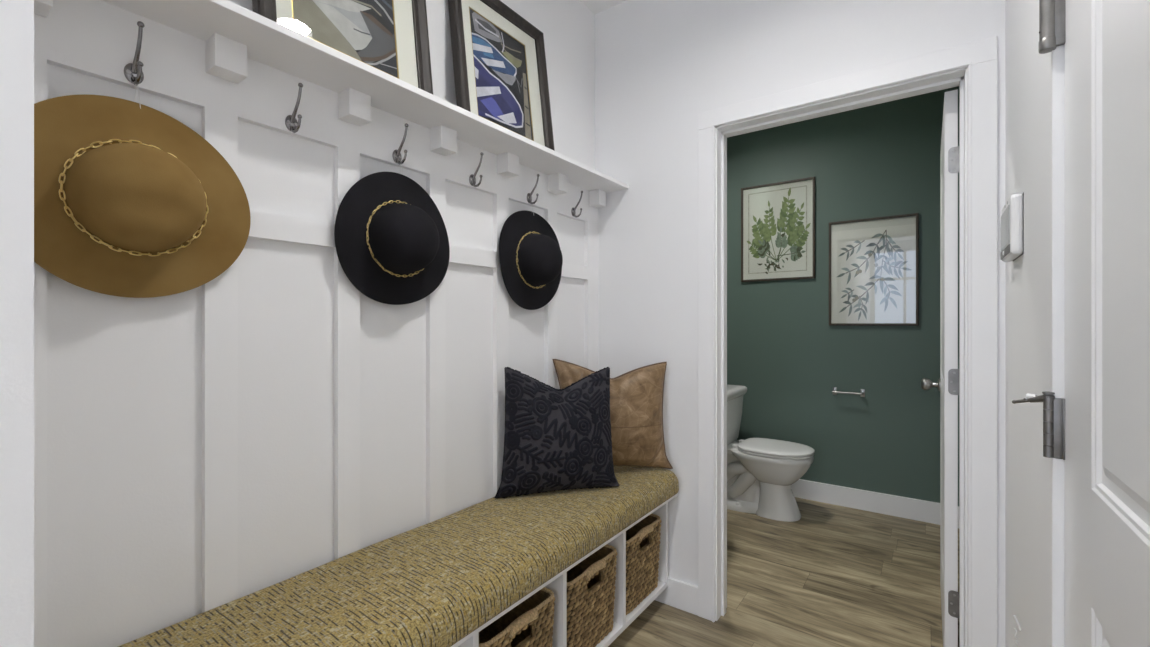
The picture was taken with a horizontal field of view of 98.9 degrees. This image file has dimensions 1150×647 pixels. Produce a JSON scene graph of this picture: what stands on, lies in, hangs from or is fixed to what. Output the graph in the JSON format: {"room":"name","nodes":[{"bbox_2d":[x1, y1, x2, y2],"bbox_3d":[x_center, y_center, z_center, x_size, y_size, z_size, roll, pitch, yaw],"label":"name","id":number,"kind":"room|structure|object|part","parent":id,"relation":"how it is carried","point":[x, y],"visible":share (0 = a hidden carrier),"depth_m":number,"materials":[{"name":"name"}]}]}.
{"room":"mudroom","nodes":[
{"label":"mudroom","id":0,"kind":"room"},
{"bbox_2d":[0,0,33,646],"bbox_3d":[-1.843,-0.136,-0.583,0.528,2.752,3.303,0,0,36],"label":"wall","id":1,"kind":"structure","parent":0,"point":[16,16],"depth_m":0.59,"materials":[{"name":"white paint"}]},
{"bbox_2d":[47,0,594,646],"bbox_3d":[-0.555,-0.136,1.579,0.095,2.752,2.111,0,0,36],"label":"wall","id":2,"kind":"structure","parent":0,"point":[124,374],"depth_m":1.22,"materials":[{"name":"white paint"}]},
{"bbox_2d":[124,21,144,85],"bbox_3d":[-0.872,-0.536,0.981,0.056,0.116,0.031,0,0,36],"label":"coat hook","id":3,"kind":"object","parent":2,"relation":"attached to","point":[133,72],"visible":1,"depth_m":0.98,"materials":[{"name":"grey metal"}]},
{"bbox_3d":[-0.891,-0.505,0.994,0.004,0.041,0.031,0,0,36],"label":"plate","id":4,"kind":"part","parent":3,"relation":"part of","materials":[{"name":"grey metal"}]},
{"bbox_2d":[34,85,250,297],"bbox_3d":[-0.832,-0.269,0.955,0.133,0.436,0.399,0,0,36],"label":"hat","id":5,"kind":"object","parent":3,"relation":"hanging from","point":[131,201],"visible":0.99,"depth_m":0.94,"materials":[{"name":"fabric"}]},
{"bbox_3d":[-0.825,-0.247,0.949,0.108,0.212,0.212,0,0,36],"label":"crown","id":6,"kind":"part","parent":5,"relation":"part of","materials":[{"name":"fabric"}]},
{"bbox_2d":[285,83,302,132],"bbox_3d":[-0.695,-0.536,1.227,0.056,0.116,0.031,0,0,36],"label":"coat hook","id":7,"kind":"object","parent":2,"relation":"attached to","point":[291,123],"visible":1,"depth_m":1.23,"materials":[{"name":"grey metal"}]},
{"bbox_3d":[-0.714,-0.505,1.241,0.004,0.041,0.031,0,0,36],"label":"plate","id":8,"kind":"part","parent":7,"relation":"part of","materials":[{"name":"grey metal"}]},
{"bbox_2d":[34,0,597,646],"bbox_3d":[-0.452,0.131,1.627,0.020,1.519,1.909,0,0,36],"label":"trim","id":9,"kind":"structure","parent":2,"relation":"attached to","point":[94,38],"depth_m":1.23,"materials":[{"name":"white paint"}]},
{"bbox_2d":[34,0,628,207],"bbox_3d":[-0.382,-0.602,1.577,0.190,0.089,1.908,0,0,36],"label":"wall shelf","id":10,"kind":"object","parent":2,"relation":"attached to","point":[232,33],"visible":0.99,"depth_m":1.26,"materials":[{"name":"white paint"}]},
{"bbox_2d":[252,0,432,93],"bbox_3d":[-0.608,-0.923,1.336,0.097,0.559,0.487,0,0,36],"label":"framed picture","id":11,"kind":"object","parent":10,"relation":"on","point":[391,37],"visible":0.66,"depth_m":1.38,"materials":[{"name":"paper"}]},
{"bbox_2d":[293,0,397,77],"bbox_3d":[-0.619,-0.906,1.329,0.002,0.396,0.295,-8,-5,35],"label":"print","id":12,"kind":"object","parent":11,"relation":"attached to","point":[363,30],"depth_m":1.34},
{"bbox_2d":[448,0,554,150],"bbox_3d":[-0.256,-0.923,1.826,0.097,0.559,0.487,0,0,36],"label":"framed picture","id":13,"kind":"object","parent":10,"relation":"on","point":[501,78],"visible":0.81,"depth_m":1.82,"materials":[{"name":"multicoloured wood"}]},
{"bbox_2d":[469,8,532,139],"bbox_3d":[-0.267,-0.906,1.818,0.003,0.396,0.295,-8,-5,35],"label":"print","id":14,"kind":"object","parent":13,"relation":"attached to","point":[499,59],"depth_m":1.81},
{"bbox_2d":[392,123,408,164],"bbox_3d":[-0.518,-0.536,1.474,0.056,0.116,0.031,0,0,36],"label":"coat hook","id":15,"kind":"object","parent":2,"relation":"attached to","point":[396,155],"visible":1,"depth_m":1.48,"materials":[{"name":"grey metal"}]},
{"bbox_2d":[334,164,449,304],"bbox_3d":[-0.484,-0.272,1.437,0.127,0.431,0.388,0,0,36],"label":"hat","id":16,"kind":"object","parent":15,"relation":"hanging from","point":[391,237],"visible":1,"depth_m":1.40,"materials":[{"name":"black fabric"}]},
{"bbox_3d":[-0.477,-0.250,1.431,0.109,0.212,0.212,0,0,36],"label":"crown","id":17,"kind":"part","parent":16,"relation":"part of","materials":[{"name":"black fabric"}]},
{"bbox_3d":[-0.537,-0.505,1.487,0.004,0.041,0.031,0,0,36],"label":"plate","id":18,"kind":"part","parent":15,"relation":"part of","materials":[{"name":"grey metal"}]},
{"bbox_2d":[469,152,483,186],"bbox_3d":[-0.341,-0.536,1.720,0.056,0.116,0.031,0,0,36],"label":"coat hook","id":19,"kind":"object","parent":2,"relation":"attached to","point":[472,179],"visible":1,"depth_m":1.72,"materials":[{"name":"grey metal"}]},
{"bbox_3d":[-0.360,-0.505,1.734,0.004,0.041,0.031,0,0,36],"label":"plate","id":20,"kind":"part","parent":19,"relation":"part of","materials":[{"name":"grey metal"}]},
{"bbox_2d":[527,174,539,203],"bbox_3d":[-0.164,-0.536,1.966,0.056,0.116,0.031,0,0,36],"label":"coat hook","id":21,"kind":"object","parent":2,"relation":"attached to","point":[529,195],"visible":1,"depth_m":1.97,"materials":[{"name":"grey metal"}]},
{"bbox_2d":[499,205,562,309],"bbox_3d":[-0.126,-0.271,1.936,0.127,0.433,0.386,0,0,36],"label":"hat","id":22,"kind":"object","parent":21,"relation":"hanging from","point":[530,254],"visible":1,"depth_m":1.89,"materials":[{"name":"black fabric"}]},
{"bbox_3d":[-0.119,-0.252,1.929,0.109,0.212,0.212,0,0,36],"label":"crown","id":23,"kind":"part","parent":22,"relation":"part of","materials":[{"name":"black fabric"}]},
{"bbox_2d":[571,191,582,217],"bbox_3d":[0.013,-0.536,2.213,0.056,0.116,0.031,0,0,36],"label":"coat hook","id":24,"kind":"object","parent":2,"relation":"attached to","point":[573,209],"visible":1,"depth_m":2.21,"materials":[{"name":"grey metal"}]},
{"bbox_2d":[580,0,626,13],"bbox_3d":[0.013,-1.542,0.360,2.800,0.060,7.400,0,0,36],"label":"ceiling","id":25,"kind":"structure","parent":0,"point":[596,6],"depth_m":2.33,"materials":[{"name":"paint"}]},
{"bbox_2d":[608,497,958,646],"bbox_3d":[0.013,1.265,0.360,2.800,0.050,7.400,0,0,36],"label":"floor","id":26,"kind":"structure","parent":0,"point":[834,575],"depth_m":2.31,"materials":[{"name":"brown wood"}]},
{"bbox_2d":[451,493,677,646],"bbox_3d":[-0.275,0.987,1.492,0.422,0.506,1.892,0,0,36],"label":"storage bench","id":27,"kind":"object","parent":26,"relation":"on","point":[557,584],"visible":0.2,"depth_m":1.85,"materials":[{"name":"white paint"}]},
{"bbox_2d":[118,466,678,646],"bbox_3d":[-0.264,0.680,1.493,0.439,0.106,1.899,0,0,36],"label":"bench cushion","id":28,"kind":"object","parent":27,"relation":"on","point":[435,583],"visible":0.8,"depth_m":1.24,"materials":[{"name":"yellow fabric"}]},
{"bbox_2d":[494,367,619,497],"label":"throw pillow","id":29,"kind":"object","parent":28,"relation":"on","point":[555,439],"visible":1,"depth_m":1.79,"materials":[{"name":"black fabric"}]},
{"bbox_2d":[552,359,672,468],"bbox_3d":[0.165,0.391,2.089,0.520,0.483,0.119,0,0,-5],"label":"throw pillow","id":30,"kind":"object","parent":28,"relation":"on","point":[636,395],"visible":0.65,"depth_m":2.06,"materials":[{"name":"brown leather"}]},
{"bbox_2d":[479,587,554,646],"bbox_3d":[-0.284,0.985,1.500,0.358,0.299,0.340,0,0,36],"label":"woven basket","id":31,"kind":"object","parent":27,"relation":"on","point":[530,623],"visible":0.41,"depth_m":1.49,"materials":[{"name":"brown wicker"}]},
{"bbox_3d":[-0.151,0.852,1.404,0.029,0.034,0.116,0,0,36],"label":"handle","id":32,"kind":"part","parent":31,"relation":"part of","materials":[{"name":"beige wicker"}]},
{"bbox_2d":[567,544,616,646],"bbox_3d":[-0.066,0.985,1.805,0.358,0.299,0.340,0,0,36],"label":"woven basket","id":33,"kind":"object","parent":27,"relation":"on","point":[591,587],"visible":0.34,"depth_m":1.72,"materials":[{"name":"brown wicker"}]},
{"bbox_3d":[0.068,0.852,1.709,0.029,0.034,0.116,0,0,36],"label":"handle","id":34,"kind":"part","parent":33,"relation":"part of","materials":[{"name":"beige wicker"}]},
{"bbox_2d":[626,514,660,614],"bbox_3d":[0.151,0.985,2.107,0.358,0.299,0.340,0,0,36],"label":"woven basket","id":35,"kind":"object","parent":27,"relation":"on","point":[642,539],"visible":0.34,"depth_m":2.01,"materials":[{"name":"brown wicker"}]},
{"bbox_3d":[0.285,0.852,2.011,0.029,0.034,0.116,0,0,36],"label":"handle","id":36,"kind":"part","parent":35,"relation":"part of","materials":[{"name":"beige wicker"}]},
{"bbox_2d":[727,385,814,521],"bbox_3d":[1.205,0.844,3.290,0.718,0.792,0.502,0,0,36],"label":"toilet","id":37,"kind":"object","parent":26,"relation":"on","point":[761,472],"visible":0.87,"depth_m":3.16,"materials":[{"name":"white ceramic"}]},
{"bbox_3d":[1.006,0.668,3.433,0.216,0.327,0.456,0,0,36],"label":"tank","id":38,"kind":"part","parent":37,"relation":"part of","materials":[{"name":"white ceramic"}]},
{"bbox_3d":[1.012,0.483,3.429,0.243,0.070,0.502,0,0,36],"label":"tank lid","id":39,"kind":"part","parent":37,"relation":"part of","materials":[{"name":"white ceramic"}]},
{"bbox_3d":[1.315,0.804,3.211,0.449,0.023,0.378,0,0,36],"label":"lid","id":40,"kind":"part","parent":37,"relation":"part of","materials":[{"name":"white plastic"}]},
{"bbox_2d":[595,0,1004,646],"bbox_3d":[0.835,-0.136,1.950,1.920,2.752,0.118,0,0,36],"label":"wall","id":41,"kind":"structure","parent":0,"point":[660,64],"depth_m":2.13,"materials":[{"name":"white paint"}]},
{"bbox_2d":[655,577,697,615],"bbox_3d":[0.311,1.181,2.246,0.535,0.118,0.015,0,0,36],"label":"baseboard","id":42,"kind":"structure","parent":41,"relation":"attached to","point":[678,594],"depth_m":2.13,"materials":[{"name":"white paint"}]},
{"bbox_2d":[715,67,967,646],"bbox_3d":[0.957,0.204,1.863,0.850,2.072,0.126,0,0,36],"label":"trim","id":43,"kind":"structure","parent":41,"relation":"attached to","point":[951,79],"depth_m":1.82,"materials":[{"name":"white paint"}]},
{"bbox_2d":[698,36,996,646],"bbox_3d":[0.917,0.175,1.807,0.966,2.130,0.021,0,0,36],"label":"trim","id":44,"kind":"structure","parent":41,"relation":"attached to","point":[980,57],"depth_m":1.55,"materials":[{"name":"white paint"}]},
{"bbox_2d":[921,89,958,646],"bbox_3d":[1.518,0.214,2.005,0.186,2.028,0.781,0,0,36],"label":"door","id":45,"kind":"structure","parent":41,"relation":"in","point":[947,384],"depth_m":1.69,"materials":[{"name":"white paint"}]},
{"bbox_3d":[1.711,0.285,2.274,0.186,0.060,0.060,0,0,36],"label":"knob","id":46,"kind":"part","parent":45,"relation":"part of","materials":[{"name":"silver metal"}]},
{"bbox_2d":[727,86,958,505],"bbox_3d":[2.136,-0.136,3.187,2.650,2.752,0.100,0,0,36],"label":"wall","id":47,"kind":"structure","parent":0,"point":[883,159],"depth_m":3.33,"materials":[{"name":"paint"}]},
{"bbox_2d":[741,177,814,281],"bbox_3d":[1.471,-0.671,3.591,0.511,0.710,0.021,0,0,36],"label":"framed print","id":48,"kind":"object","parent":47,"relation":"attached to","point":[778,219],"visible":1,"depth_m":3.59,"materials":[{"name":"paper"}]},
{"bbox_2d":[832,387,864,396],"bbox_3d":[1.831,0.463,3.301,0.192,0.052,0.071,0,0,36],"label":"paper holder","id":49,"kind":"object","parent":47,"relation":"attached to","point":[862,391],"visible":1,"depth_m":3.28,"materials":[{"name":"silver metal"}]},
{"bbox_3d":[1.898,0.463,3.253,0.026,0.052,0.071,0,0,36],"label":"post","id":50,"kind":"part","parent":49,"relation":"part of","materials":[{"name":"silver metal"}]},
{"bbox_2d":[829,213,918,325],"bbox_3d":[1.955,-0.341,3.243,0.507,0.707,0.021,0,0,36],"label":"framed print","id":51,"kind":"object","parent":47,"relation":"attached to","point":[874,262],"visible":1,"depth_m":3.23,"materials":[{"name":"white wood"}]},
{"bbox_2d":[791,479,958,527],"bbox_3d":[2.062,1.175,3.170,2.250,0.131,0.016,0,0,36],"label":"baseboard","id":52,"kind":"structure","parent":47,"relation":"attached to","point":[893,505],"depth_m":3.25,"materials":[{"name":"white paint"}]},
{"bbox_2d":[1005,0,1050,646],"bbox_3d":[-0.141,-0.136,-0.630,0.120,2.752,5.212,0,0,36],"label":"wall","id":53,"kind":"structure","parent":0,"point":[1027,71],"depth_m":1.16,"materials":[{"name":"white paint"}]},
{"bbox_2d":[1000,192,1023,261],"bbox_3d":[1.163,-0.250,1.313,0.030,0.154,0.197,0,0,36],"label":"keypad","id":54,"kind":"object","parent":53,"relation":"attached to","point":[1012,213],"visible":1,"depth_m":1.24,"materials":[{"name":"white plastic"}]},
{"bbox_3d":[1.173,-0.250,1.303,0.001,0.153,0.193,0,0,36],"label":"plate","id":55,"kind":"part","parent":54,"relation":"part of","materials":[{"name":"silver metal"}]},
{"bbox_2d":[1013,615,1020,644],"bbox_3d":[1.143,0.793,1.271,0.008,0.076,0.018,0,0,-36],"label":"clip","id":56,"kind":"object","parent":53,"relation":"attached to","point":[1014,616],"visible":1,"depth_m":1.27,"materials":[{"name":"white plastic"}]},
{"bbox_2d":[1051,45,1063,646],"bbox_3d":[0.699,0.205,0.539,0.120,2.070,0.936,0,0,36],"label":"trim","id":57,"kind":"structure","parent":53,"relation":"attached to","point":[1057,55],"depth_m":0.94,"materials":[{"name":"white paint"}]},
{"bbox_2d":[1012,0,1149,646],"bbox_3d":[0.665,0.208,0.590,0.115,2.044,0.949,0,0,36],"label":"door","id":58,"kind":"structure","parent":53,"relation":"in","point":[1100,427],"depth_m":0.73,"materials":[{"name":"white paint"}]}
]}

